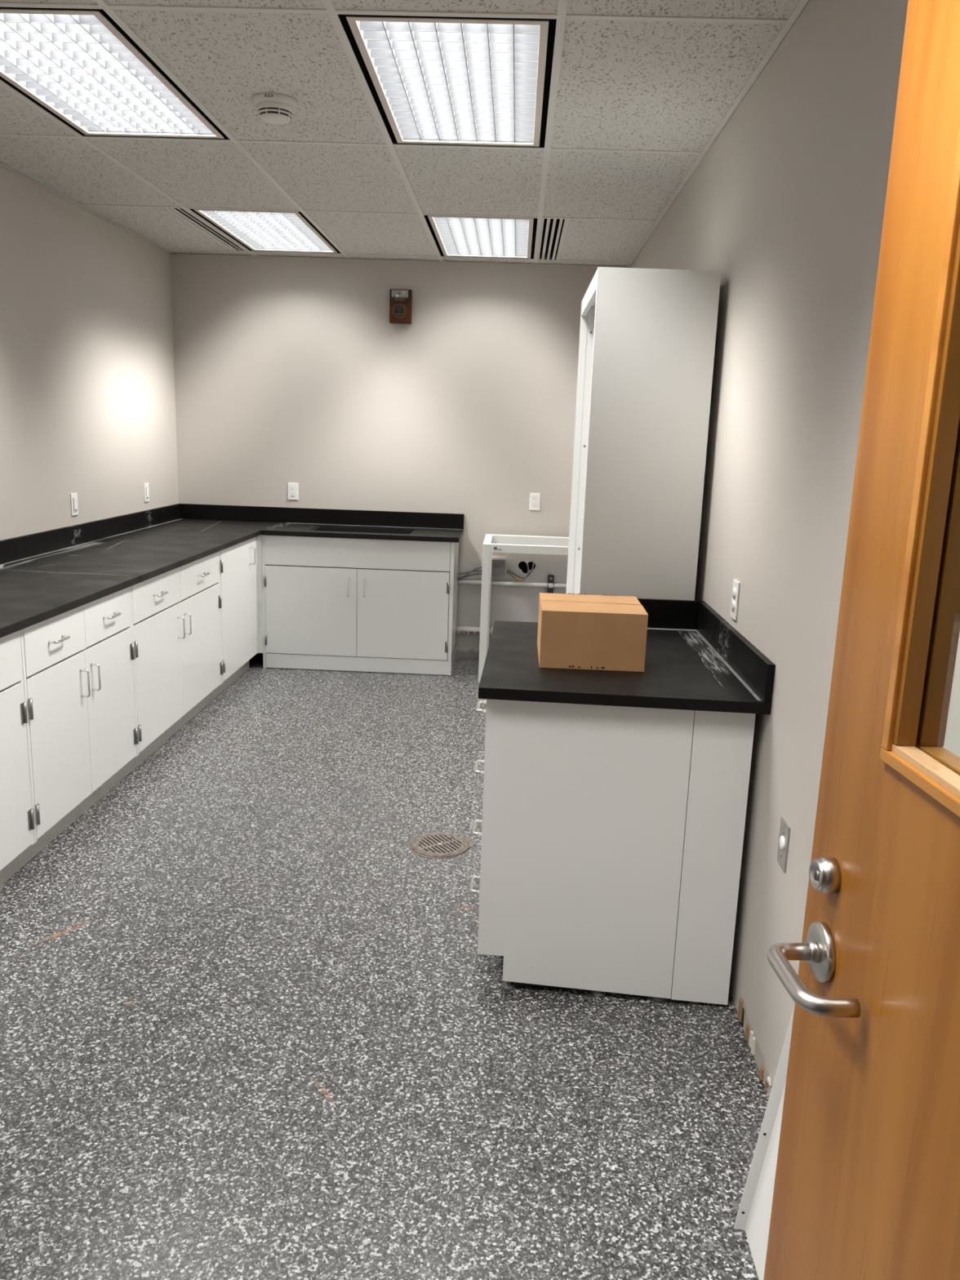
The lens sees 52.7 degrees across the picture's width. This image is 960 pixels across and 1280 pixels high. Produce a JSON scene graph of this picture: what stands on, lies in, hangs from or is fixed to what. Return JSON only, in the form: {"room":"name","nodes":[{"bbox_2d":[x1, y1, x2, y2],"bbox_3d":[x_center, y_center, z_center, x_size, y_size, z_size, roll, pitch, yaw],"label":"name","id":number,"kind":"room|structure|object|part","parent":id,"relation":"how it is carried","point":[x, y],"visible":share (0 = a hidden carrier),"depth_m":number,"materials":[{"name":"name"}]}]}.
{"room":"laboratory","nodes":[
{"label":"laboratory","id":0,"kind":"room"},
{"bbox_2d":[0,165,178,540],"bbox_3d":[-2.291,-0.528,2.422,0.120,2.989,8.820,2,12,2],"label":"wall","id":1,"kind":"structure","parent":0,"point":[87,394],"depth_m":5.09,"materials":[{"name":"beige paint"}]},
{"bbox_2d":[70,493,78,515],"bbox_3d":[-2.138,-0.716,5.117,0.011,0.116,0.072,2,12,2],"label":"light switch","id":2,"kind":"object","parent":1,"relation":"attached to","point":[73,496],"visible":1,"depth_m":5.11,"materials":[{"name":"white plastic"}]},
{"bbox_2d":[0,503,181,564],"bbox_3d":[-2.126,-0.626,5.463,0.019,0.102,2.578,2,12,2],"label":"backsplash","id":3,"kind":"structure","parent":1,"relation":"attached to","point":[18,548],"depth_m":5.17,"materials":[{"name":"black stone"}]},
{"bbox_2d":[143,483,149,502],"bbox_3d":[-2.100,-0.930,6.115,0.011,0.116,0.072,2,12,2],"label":"light switch","id":4,"kind":"object","parent":1,"relation":"attached to","point":[146,491],"visible":1,"depth_m":6.10,"materials":[{"name":"white plastic"}]},
{"bbox_2d":[0,653,768,1279],"bbox_3d":[-0.783,1.047,2.690,3.203,0.100,8.800,2,12,2],"label":"floor","id":5,"kind":"structure","parent":0,"point":[248,1030],"depth_m":2.49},
{"bbox_2d":[0,630,34,886],"bbox_3d":[-1.895,0.498,2.742,0.726,0.876,1.207,2,12,2],"label":"base cabinet","id":6,"kind":"object","parent":5,"relation":"on","point":[16,812],"visible":0.94,"depth_m":3.22,"materials":[{"name":"white laminate"}]},
{"bbox_3d":[-1.554,0.113,2.940,0.019,0.173,0.595,2,12,2],"label":"drawer","id":7,"kind":"part","parent":6,"relation":"part of","materials":[{"name":"white laminate"}]},
{"bbox_3d":[-1.567,0.488,3.015,0.019,0.578,0.608,2,12,2],"label":"door","id":8,"kind":"part","parent":6,"relation":"part of","materials":[{"name":"white laminate"}]},
{"bbox_3d":[-1.578,0.460,2.721,0.022,0.771,1.205,2,12,2],"label":"frame","id":9,"kind":"part","parent":6,"relation":"part of","materials":[{"name":"white laminate"}]},
{"bbox_2d":[0,570,140,637],"bbox_3d":[-1.867,-0.095,3.100,0.720,0.133,2.238,2,12,2],"label":"countertop","id":10,"kind":"structure","parent":6,"relation":"on","point":[27,598],"depth_m":3.73,"materials":[{"name":"black stone"}]},
{"bbox_2d":[17,586,137,869],"bbox_3d":[-1.855,0.274,3.791,0.726,0.876,0.939,2,12,2],"label":"base cabinet","id":11,"kind":"object","parent":5,"relation":"on","point":[77,663],"visible":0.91,"depth_m":3.69,"materials":[{"name":"white laminate"}]},
{"bbox_3d":[-1.533,-0.003,3.481,0.019,0.173,0.435,2,12,2],"label":"drawer","id":12,"kind":"part","parent":11,"relation":"part of","materials":[{"name":"white laminate"}]},
{"bbox_3d":[-1.507,-0.002,3.480,0.034,0.009,0.111,2,12,2],"label":"handle","id":13,"kind":"part","parent":11,"relation":"part of","materials":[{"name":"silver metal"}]},
{"bbox_3d":[-1.546,0.371,3.567,0.019,0.578,0.448,2,12,2],"label":"door","id":14,"kind":"part","parent":11,"relation":"part of","materials":[{"name":"white laminate"}]},
{"bbox_3d":[-1.507,0.166,3.703,0.034,0.111,0.009,2,12,2],"label":"handle","id":15,"kind":"part","parent":11,"relation":"part of","materials":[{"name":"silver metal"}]},
{"bbox_3d":[-1.503,0.146,3.797,0.034,0.111,0.009,2,12,2],"label":"handle","id":16,"kind":"part","parent":11,"relation":"part of","materials":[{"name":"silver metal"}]},
{"bbox_3d":[-1.516,-0.099,3.935,0.019,0.173,0.440,2,12,2],"label":"drawer","id":17,"kind":"part","parent":11,"relation":"part of","materials":[{"name":"white laminate"}]},
{"bbox_3d":[-1.529,0.277,4.010,0.019,0.578,0.453,2,12,2],"label":"door","id":18,"kind":"part","parent":11,"relation":"part of","materials":[{"name":"white laminate"}]},
{"bbox_3d":[-1.489,-0.099,3.934,0.034,0.009,0.111,2,12,2],"label":"handle","id":19,"kind":"part","parent":11,"relation":"part of","materials":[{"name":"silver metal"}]},
{"bbox_2d":[124,551,222,777],"bbox_3d":[-1.814,0.045,4.869,0.726,0.876,1.264,2,12,2],"label":"base cabinet","id":20,"kind":"object","parent":5,"relation":"on","point":[175,613],"visible":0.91,"depth_m":4.74,"materials":[{"name":"white laminate"}]},
{"bbox_2d":[0,503,280,582],"bbox_3d":[-1.777,-0.597,5.455,0.720,0.133,2.578,2,12,2],"label":"countertop","id":21,"kind":"structure","parent":20,"relation":"on","point":[149,544],"depth_m":5.07,"materials":[{"name":"black stone"}]},
{"bbox_3d":[-1.496,-0.213,4.471,0.019,0.173,0.580,2,12,2],"label":"drawer","id":22,"kind":"part","parent":20,"relation":"part of","materials":[{"name":"white laminate"}]},
{"bbox_3d":[-1.508,0.160,4.557,0.019,0.578,0.593,2,12,2],"label":"door","id":23,"kind":"part","parent":20,"relation":"part of","materials":[{"name":"white laminate"}]},
{"bbox_3d":[-1.469,-0.213,4.470,0.034,0.009,0.111,2,12,2],"label":"handle","id":24,"kind":"part","parent":20,"relation":"part of","materials":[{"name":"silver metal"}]},
{"bbox_3d":[-1.466,-0.060,4.764,0.034,0.111,0.009,2,12,2],"label":"handle","id":25,"kind":"part","parent":20,"relation":"part of","materials":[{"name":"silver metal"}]},
{"bbox_3d":[-1.463,-0.080,4.857,0.034,0.111,0.009,2,12,2],"label":"handle","id":26,"kind":"part","parent":20,"relation":"part of","materials":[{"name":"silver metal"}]},
{"bbox_3d":[-1.472,-0.344,5.083,0.019,0.173,0.620,2,12,2],"label":"drawer","id":27,"kind":"part","parent":20,"relation":"part of","materials":[{"name":"white laminate"}]},
{"bbox_3d":[-1.485,0.032,5.158,0.019,0.578,0.633,2,12,2],"label":"door","id":28,"kind":"part","parent":20,"relation":"part of","materials":[{"name":"white laminate"}]},
{"bbox_3d":[-1.445,-0.343,5.082,0.034,0.009,0.111,2,12,2],"label":"handle","id":29,"kind":"part","parent":20,"relation":"part of","materials":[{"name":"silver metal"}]},
{"bbox_2d":[211,536,258,701],"bbox_3d":[-1.775,-0.171,5.881,0.726,0.876,0.805,2,12,2],"label":"base cabinet","id":30,"kind":"object","parent":5,"relation":"on","point":[238,580],"visible":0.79,"depth_m":5.82,"materials":[{"name":"white laminate"}]},
{"bbox_3d":[-1.411,-0.521,6.015,0.034,0.111,0.009,2,12,2],"label":"handle","id":31,"kind":"part","parent":30,"relation":"part of","materials":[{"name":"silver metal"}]},
{"bbox_2d":[257,534,262,653],"bbox_3d":[-1.752,-0.360,6.529,0.708,0.776,0.542,2,12,2],"label":"cabinet filler","id":32,"kind":"object","parent":30,"relation":"attached to","point":[259,537],"visible":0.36,"depth_m":6.25,"materials":[{"name":"white laminate"}]},
{"bbox_2d":[261,534,459,675],"bbox_3d":[-0.783,-0.271,6.509,1.234,0.876,0.577,2,12,2],"label":"base cabinet","id":33,"kind":"object","parent":5,"relation":"on","point":[389,600],"visible":0.99,"depth_m":6.26,"materials":[{"name":"white laminate"}]},
{"bbox_3d":[-1.094,-0.187,6.287,0.594,0.576,0.018,2,12,2],"label":"door","id":34,"kind":"part","parent":33,"relation":"part of","materials":[{"name":"white laminate"}]},
{"bbox_2d":[180,503,464,542],"bbox_3d":[-1.103,-0.668,6.443,1.960,0.363,0.571,2,12,2],"label":"countertop","id":35,"kind":"structure","parent":33,"relation":"on","point":[295,522],"depth_m":6.66,"materials":[{"name":"black stone"}]},
{"bbox_2d":[311,526,414,533],"bbox_3d":[-0.773,-0.598,6.429,0.660,0.254,0.335,2,12,2],"label":"sink basin","id":36,"kind":"object","parent":35,"relation":"in","point":[337,529],"depth_m":6.56,"materials":[{"name":"black metal"}]},
{"bbox_3d":[-0.846,-0.335,6.220,0.009,0.121,0.034,2,12,2],"label":"handle","id":37,"kind":"part","parent":33,"relation":"part of","materials":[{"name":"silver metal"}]},
{"bbox_3d":[-0.796,0.158,6.350,1.216,0.096,0.012,2,12,2],"label":"kick panel","id":38,"kind":"part","parent":33,"relation":"part of","materials":[{"name":"white laminate"}]},
{"bbox_3d":[-0.741,-0.331,6.217,0.009,0.121,0.034,2,12,2],"label":"handle","id":39,"kind":"part","parent":33,"relation":"part of","materials":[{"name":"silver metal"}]},
{"bbox_3d":[-0.500,-0.163,6.269,0.591,0.576,0.018,2,12,2],"label":"door","id":40,"kind":"part","parent":33,"relation":"part of","materials":[{"name":"white laminate"}]},
{"bbox_2d":[408,831,475,858],"bbox_3d":[-0.147,0.789,3.739,0.254,0.007,0.244,2,12,2],"label":"floor drain","id":41,"kind":"object","parent":5,"relation":"on","point":[432,845],"visible":1,"depth_m":3.73,"materials":[{"name":"metal"}]},
{"bbox_2d":[478,533,568,682],"bbox_3d":[0.426,-0.210,6.396,0.823,0.886,0.621,2,12,2],"label":"frame","id":42,"kind":"object","parent":5,"relation":"on","point":[514,544],"visible":0.52,"depth_m":6.12,"materials":[{"name":"white paint"}]},
{"bbox_3d":[0.027,-0.164,6.128,0.047,0.881,0.045,2,12,2],"label":"leg","id":43,"kind":"part","parent":42,"relation":"part of","materials":[{"name":"white paint"}]},
{"bbox_3d":[0.052,-0.634,6.321,0.047,0.050,0.618,2,12,2],"label":"rail","id":44,"kind":"part","parent":42,"relation":"part of","materials":[{"name":"white metal"}]},
{"bbox_3d":[0.049,-0.284,6.689,0.047,0.881,0.045,2,12,2],"label":"leg","id":45,"kind":"part","parent":42,"relation":"part of","materials":[{"name":"white paint"}]},
{"bbox_3d":[0.429,-0.560,6.036,0.729,0.049,0.059,2,12,2],"label":"rail","id":46,"kind":"part","parent":42,"relation":"part of","materials":[{"name":"white metal"}]},
{"bbox_3d":[0.450,-0.663,6.578,0.729,0.075,0.075,2,12,2],"label":"rail","id":47,"kind":"part","parent":42,"relation":"part of","materials":[{"name":"white metal"}]},
{"bbox_2d":[469,698,755,1004],"bbox_3d":[0.354,0.499,3.099,0.747,0.876,0.922,2,12,2],"label":"base cabinet","id":48,"kind":"object","parent":5,"relation":"on","point":[612,837],"visible":0.92,"depth_m":2.66,"materials":[{"name":"white laminate"}]},
{"bbox_3d":[-0.012,0.784,3.110,0.038,0.011,0.111,2,12,2],"label":"handle","id":49,"kind":"part","parent":48,"relation":"part of","materials":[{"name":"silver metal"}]},
{"bbox_3d":[-0.005,0.593,3.070,0.038,0.011,0.111,2,12,2],"label":"handle","id":50,"kind":"part","parent":48,"relation":"part of","materials":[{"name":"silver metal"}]},
{"bbox_3d":[0.001,0.396,3.027,0.038,0.011,0.111,2,12,2],"label":"handle","id":51,"kind":"part","parent":48,"relation":"part of","materials":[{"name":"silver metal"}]},
{"bbox_3d":[0.008,0.204,2.986,0.038,0.011,0.111,2,12,2],"label":"handle","id":52,"kind":"part","parent":48,"relation":"part of","materials":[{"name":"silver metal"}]},
{"bbox_2d":[478,598,775,714],"bbox_3d":[0.391,0.011,2.970,0.755,0.132,0.970,2,12,2],"label":"countertop","id":53,"kind":"structure","parent":48,"relation":"on","point":[695,660],"depth_m":2.73,"materials":[{"name":"black stone"}]},
{"bbox_2d":[537,592,648,671],"bbox_3d":[0.330,-0.031,2.917,0.302,0.170,0.314,2,12,2],"label":"cardboard box","id":54,"kind":"object","parent":53,"relation":"on","point":[579,631],"visible":1,"depth_m":2.77,"materials":[{"name":"brown cardboard"}]},
{"bbox_3d":[0.633,0.598,2.651,0.158,0.864,0.018,3,12,4],"label":"scribe panel","id":55,"kind":"part","parent":48,"relation":"part of","materials":[{"name":"white paint"}]},
{"bbox_2d":[565,266,720,600],"bbox_3d":[0.574,-0.284,3.840,0.406,2.110,0.845,2,12,2],"label":"tall cabinet","id":56,"kind":"object","parent":5,"relation":"on","point":[647,336],"visible":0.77,"depth_m":3.33,"materials":[{"name":"white metal"}]},
{"bbox_3d":[0.589,-0.370,4.244,0.406,2.110,0.019,2,12,2],"label":"panel","id":57,"kind":"part","parent":56,"relation":"part of","materials":[{"name":"white paint"}]},
{"bbox_3d":[0.416,-1.282,3.634,0.019,0.038,0.806,2,12,2],"label":"rail","id":58,"kind":"part","parent":56,"relation":"part of","materials":[{"name":"white paint"}]},
{"bbox_3d":[0.610,-1.304,3.622,0.405,0.021,0.806,2,12,2],"label":"panel","id":59,"kind":"part","parent":56,"relation":"part of","materials":[{"name":"white paint"}]},
{"bbox_2d":[733,1007,794,1279],"bbox_3d":[0.604,0.754,1.494,0.173,1.063,0.730,2,12,2],"label":"panel","id":60,"kind":"object","parent":5,"relation":"on","point":[753,1215],"visible":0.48,"depth_m":1.90,"materials":[{"name":"white paint"}]},
{"bbox_2d":[170,243,627,657],"bbox_3d":[-0.569,-1.371,6.628,3.243,2.989,0.120,2,12,2],"label":"wall","id":61,"kind":"structure","parent":0,"point":[287,370],"depth_m":6.51,"materials":[{"name":"beige paint"}]},
{"bbox_2d":[288,482,298,500],"bbox_3d":[-1.284,-1.020,6.663,0.072,0.116,0.009,2,12,2],"label":"wall outlet","id":62,"kind":"object","parent":61,"relation":"attached to","point":[292,487],"visible":1,"depth_m":6.66,"materials":[{"name":"white plastic"}]},
{"bbox_2d":[290,486,295,496],"bbox_3d":[-1.284,-1.020,6.661,0.033,0.067,0.002,2,12,2],"label":"receptacle","id":63,"kind":"object","parent":62,"relation":"attached to","point":[292,488],"depth_m":6.66,"materials":[{"name":"white plastic"}]},
{"bbox_2d":[180,503,464,528],"bbox_3d":[-1.089,-0.852,6.686,1.960,0.102,0.019,2,12,2],"label":"backsplash","id":64,"kind":"structure","parent":61,"relation":"attached to","point":[188,511],"depth_m":6.68,"materials":[{"name":"black stone"}]},
{"bbox_2d":[389,288,412,324],"bbox_3d":[-0.521,-2.186,6.355,0.144,0.212,0.070,2,12,2],"label":"fire alarm strobe","id":65,"kind":"object","parent":61,"relation":"attached to","point":[400,300],"visible":1,"depth_m":6.35,"materials":[{"name":"brown plastic"}]},
{"bbox_2d":[456,626,493,635],"bbox_3d":[-0.033,-0.066,6.793,0.260,0.060,0.060,2,12,2],"label":"drain pipe","id":66,"kind":"object","parent":61,"relation":"attached to","point":[460,629],"visible":0.77,"depth_m":6.77,"materials":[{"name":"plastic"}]},
{"bbox_2d":[491,556,508,576],"bbox_3d":[0.127,-0.506,6.696,0.142,0.126,0.054,2,12,2],"label":"junction box","id":67,"kind":"object","parent":61,"relation":"attached to","point":[498,564],"visible":0.87,"depth_m":6.67,"materials":[{"name":"silver metal"}]},
{"bbox_2d":[457,573,481,580],"bbox_3d":[-0.047,-0.440,6.713,0.211,0.061,0.013,2,12,2],"label":"cable","id":68,"kind":"object","parent":67,"relation":"attached to","point":[474,573],"visible":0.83,"depth_m":6.71,"materials":[{"name":"grey plastic"}]},
{"bbox_2d":[457,569,481,573],"bbox_3d":[-0.045,-0.469,6.705,0.210,0.037,0.013,3,12,3],"label":"cable","id":69,"kind":"object","parent":67,"relation":"attached to","point":[475,570],"visible":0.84,"depth_m":6.71,"materials":[{"name":"grey plastic"}]},
{"bbox_2d":[457,566,482,579],"bbox_3d":[-0.046,-0.466,6.698,0.212,0.100,0.014,2,12,0],"label":"cable","id":70,"kind":"object","parent":67,"relation":"attached to","point":[472,571],"visible":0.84,"depth_m":6.69,"materials":[{"name":"grey plastic"}]},
{"bbox_2d":[506,563,528,581],"bbox_3d":[0.279,-0.473,6.693,0.165,0.127,0.101,-5,14,-29],"label":"cable","id":71,"kind":"object","parent":67,"relation":"attached to","point":[508,573],"visible":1,"depth_m":6.67,"materials":[{"name":"grey plastic"}]},
{"bbox_2d":[506,561,533,578],"bbox_3d":[0.294,-0.483,6.694,0.203,0.115,0.089,-3,13,-22],"label":"cable","id":72,"kind":"object","parent":67,"relation":"attached to","point":[531,570],"visible":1,"depth_m":6.68,"materials":[{"name":"grey plastic"}]},
{"bbox_2d":[457,579,566,587],"bbox_3d":[0.373,-0.383,6.716,1.048,0.030,0.030,2,12,2],"label":"pipe","id":73,"kind":"object","parent":61,"relation":"attached to","point":[460,581],"visible":0.66,"depth_m":6.71,"materials":[{"name":"white metal"}]},
{"bbox_2d":[528,493,540,510],"bbox_3d":[0.373,-0.943,6.617,0.072,0.116,0.009,2,12,2],"label":"wall outlet","id":74,"kind":"object","parent":61,"relation":"attached to","point":[535,498],"visible":1,"depth_m":6.61,"materials":[{"name":"white plastic"}]},
{"bbox_2d":[532,497,537,506],"bbox_3d":[0.373,-0.943,6.614,0.033,0.067,0.002,2,12,2],"label":"receptacle","id":75,"kind":"object","parent":74,"relation":"attached to","point":[534,499],"depth_m":6.61,"materials":[{"name":"white plastic"}]},
{"bbox_2d":[546,572,554,593],"bbox_3d":[0.484,-0.246,6.738,0.041,0.456,0.054,2,12,2],"label":"bracket","id":76,"kind":"object","parent":61,"relation":"attached to","point":[550,577],"visible":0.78,"depth_m":6.69,"materials":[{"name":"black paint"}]},
{"bbox_2d":[0,0,799,266],"bbox_3d":[-0.688,-1.770,2.045,3.243,0.396,8.920,2,12,2],"label":"ceiling","id":77,"kind":"structure","parent":0,"point":[668,86],"depth_m":3.68,"materials":[{"name":"tile"}]},
{"bbox_2d":[0,7,229,139],"bbox_3d":[-1.282,-1.911,3.184,0.586,0.159,1.195,2,12,2],"label":"ceiling light","id":78,"kind":"object","parent":77,"relation":"attached to","point":[79,66],"visible":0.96,"depth_m":3.18,"materials":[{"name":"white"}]},
{"bbox_2d":[164,208,244,250],"bbox_3d":[-1.565,-2.380,5.590,0.111,0.048,1.195,2,12,2],"label":"ceiling vent","id":79,"kind":"object","parent":77,"relation":"in","point":[181,213],"visible":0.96,"depth_m":5.54,"materials":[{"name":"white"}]},
{"bbox_2d":[190,208,340,253],"bbox_3d":[-1.190,-2.418,5.567,0.586,0.159,1.195,2,12,2],"label":"ceiling light","id":80,"kind":"object","parent":77,"relation":"attached to","point":[255,230],"visible":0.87,"depth_m":5.52,"materials":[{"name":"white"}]},
{"bbox_2d":[251,92,297,124],"bbox_3d":[-0.699,-1.805,3.307,0.154,0.066,0.154,2,12,2],"label":"smoke detector","id":81,"kind":"object","parent":77,"relation":"attached to","point":[273,108],"visible":1,"depth_m":3.26,"materials":[{"name":"white plastic"}]},
{"bbox_2d":[0,0,787,263],"bbox_3d":[-0.653,-1.820,3.148,2.979,0.040,6.500,2,12,2],"label":"grid","id":82,"kind":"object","parent":77,"relation":"attached to","point":[562,15],"depth_m":3.32,"materials":[{"name":"white metal"}]},
{"bbox_2d":[337,14,556,147],"bbox_3d":[-0.064,-1.861,3.148,0.586,0.159,1.195,2,12,2],"label":"ceiling light","id":83,"kind":"object","parent":77,"relation":"attached to","point":[430,80],"visible":0.98,"depth_m":3.03,"materials":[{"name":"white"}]},
{"bbox_2d":[423,215,537,258],"bbox_3d":[0.027,-2.369,5.532,0.586,0.159,1.195,2,12,2],"label":"ceiling light","id":84,"kind":"object","parent":77,"relation":"attached to","point":[453,236],"visible":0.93,"depth_m":5.48,"materials":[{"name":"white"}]},
{"bbox_2d":[537,218,569,259],"bbox_3d":[0.413,-2.300,5.531,0.141,0.048,1.195,2,12,2],"label":"ceiling vent","id":85,"kind":"object","parent":77,"relation":"in","point":[553,231],"visible":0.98,"depth_m":5.50,"materials":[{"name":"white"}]},
{"bbox_2d":[629,0,959,1081],"bbox_3d":[0.828,-0.401,2.330,0.120,2.989,8.820,2,12,2],"label":"wall","id":86,"kind":"structure","parent":0,"point":[787,202],"depth_m":2.41,"materials":[{"name":"beige paint"}]},
{"bbox_2d":[0,0,809,267],"bbox_3d":[-0.653,-1.809,3.151,3.003,0.021,6.500,2,12,2],"label":"trim","id":87,"kind":"structure","parent":86,"relation":"attached to","point":[802,4],"depth_m":3.86,"materials":[{"name":"white metal"}]},
{"bbox_2d":[729,578,740,620],"bbox_3d":[0.770,-0.122,2.934,0.009,0.116,0.072,2,12,2],"label":"wall outlet","id":88,"kind":"object","parent":86,"relation":"attached to","point":[735,589],"visible":1,"depth_m":2.92,"materials":[{"name":"white plastic"}]},
{"bbox_2d":[731,600,734,611],"bbox_3d":[0.767,-0.103,2.938,0.004,0.034,0.034,2,12,2],"label":"receptacle","id":89,"kind":"object","parent":88,"relation":"attached to","point":[732,601],"depth_m":2.93,"materials":[{"name":"white plastic"}]},
{"bbox_2d":[732,587,736,599],"bbox_3d":[0.768,-0.141,2.930,0.004,0.034,0.034,2,12,2],"label":"receptacle","id":90,"kind":"object","parent":88,"relation":"attached to","point":[734,589],"depth_m":2.92,"materials":[{"name":"white plastic"}]},
{"bbox_2d":[697,600,775,702],"bbox_3d":[0.759,0.011,2.955,0.019,0.101,0.970,2,12,2],"label":"backsplash","id":91,"kind":"structure","parent":86,"relation":"attached to","point":[753,667],"depth_m":2.79,"materials":[{"name":"black stone"}]},
{"bbox_2d":[737,996,773,1097],"bbox_3d":[0.702,1.091,2.315,0.008,0.070,0.760,2,12,2],"label":"baseboard","id":92,"kind":"structure","parent":86,"relation":"attached to","point":[743,1017],"depth_m":2.51,"materials":[{"name":"beige paint"}]},
{"bbox_2d":[776,816,790,872],"bbox_3d":[0.728,0.491,2.334,0.009,0.114,0.072,2,12,2],"label":"wall plate","id":93,"kind":"object","parent":86,"relation":"attached to","point":[784,829],"visible":1,"depth_m":2.32,"materials":[{"name":"silver metal"}]},
{"bbox_3d":[0.727,0.488,2.334,0.008,0.035,0.035,2,12,2],"label":"knob","id":94,"kind":"part","parent":93,"relation":"part of","materials":[{"name":"white plastic"}]},
{"bbox_3d":[-0.816,0.009,0.152,3.003,2.989,0.130,2,12,2],"label":"wall","id":95,"kind":"structure","parent":0,"visible":0},
{"bbox_2d":[763,0,959,1279],"bbox_3d":[0.414,0.366,0.727,0.128,2.117,0.918,1,12,-3],"label":"door","id":96,"kind":"structure","parent":95,"relation":"in","point":[867,1185],"depth_m":0.97,"materials":[{"name":"brown wood"}]},
{"bbox_3d":[0.362,0.374,1.072,0.062,0.020,0.132,1,12,-3],"label":"lever handle","id":97,"kind":"part","parent":96,"relation":"part of","materials":[{"name":"silver metal"}]},
{"bbox_3d":[0.441,-0.167,0.614,0.014,0.724,0.616,1,12,-3],"label":"moulding","id":98,"kind":"part","parent":96,"relation":"part of","materials":[{"name":"brown wood"}]},
{"bbox_3d":[0.441,-0.167,0.614,0.014,0.698,0.616,1,12,-3],"label":"moulding","id":99,"kind":"part","parent":96,"relation":"part of","materials":[{"name":"brown wood"}]}
]}

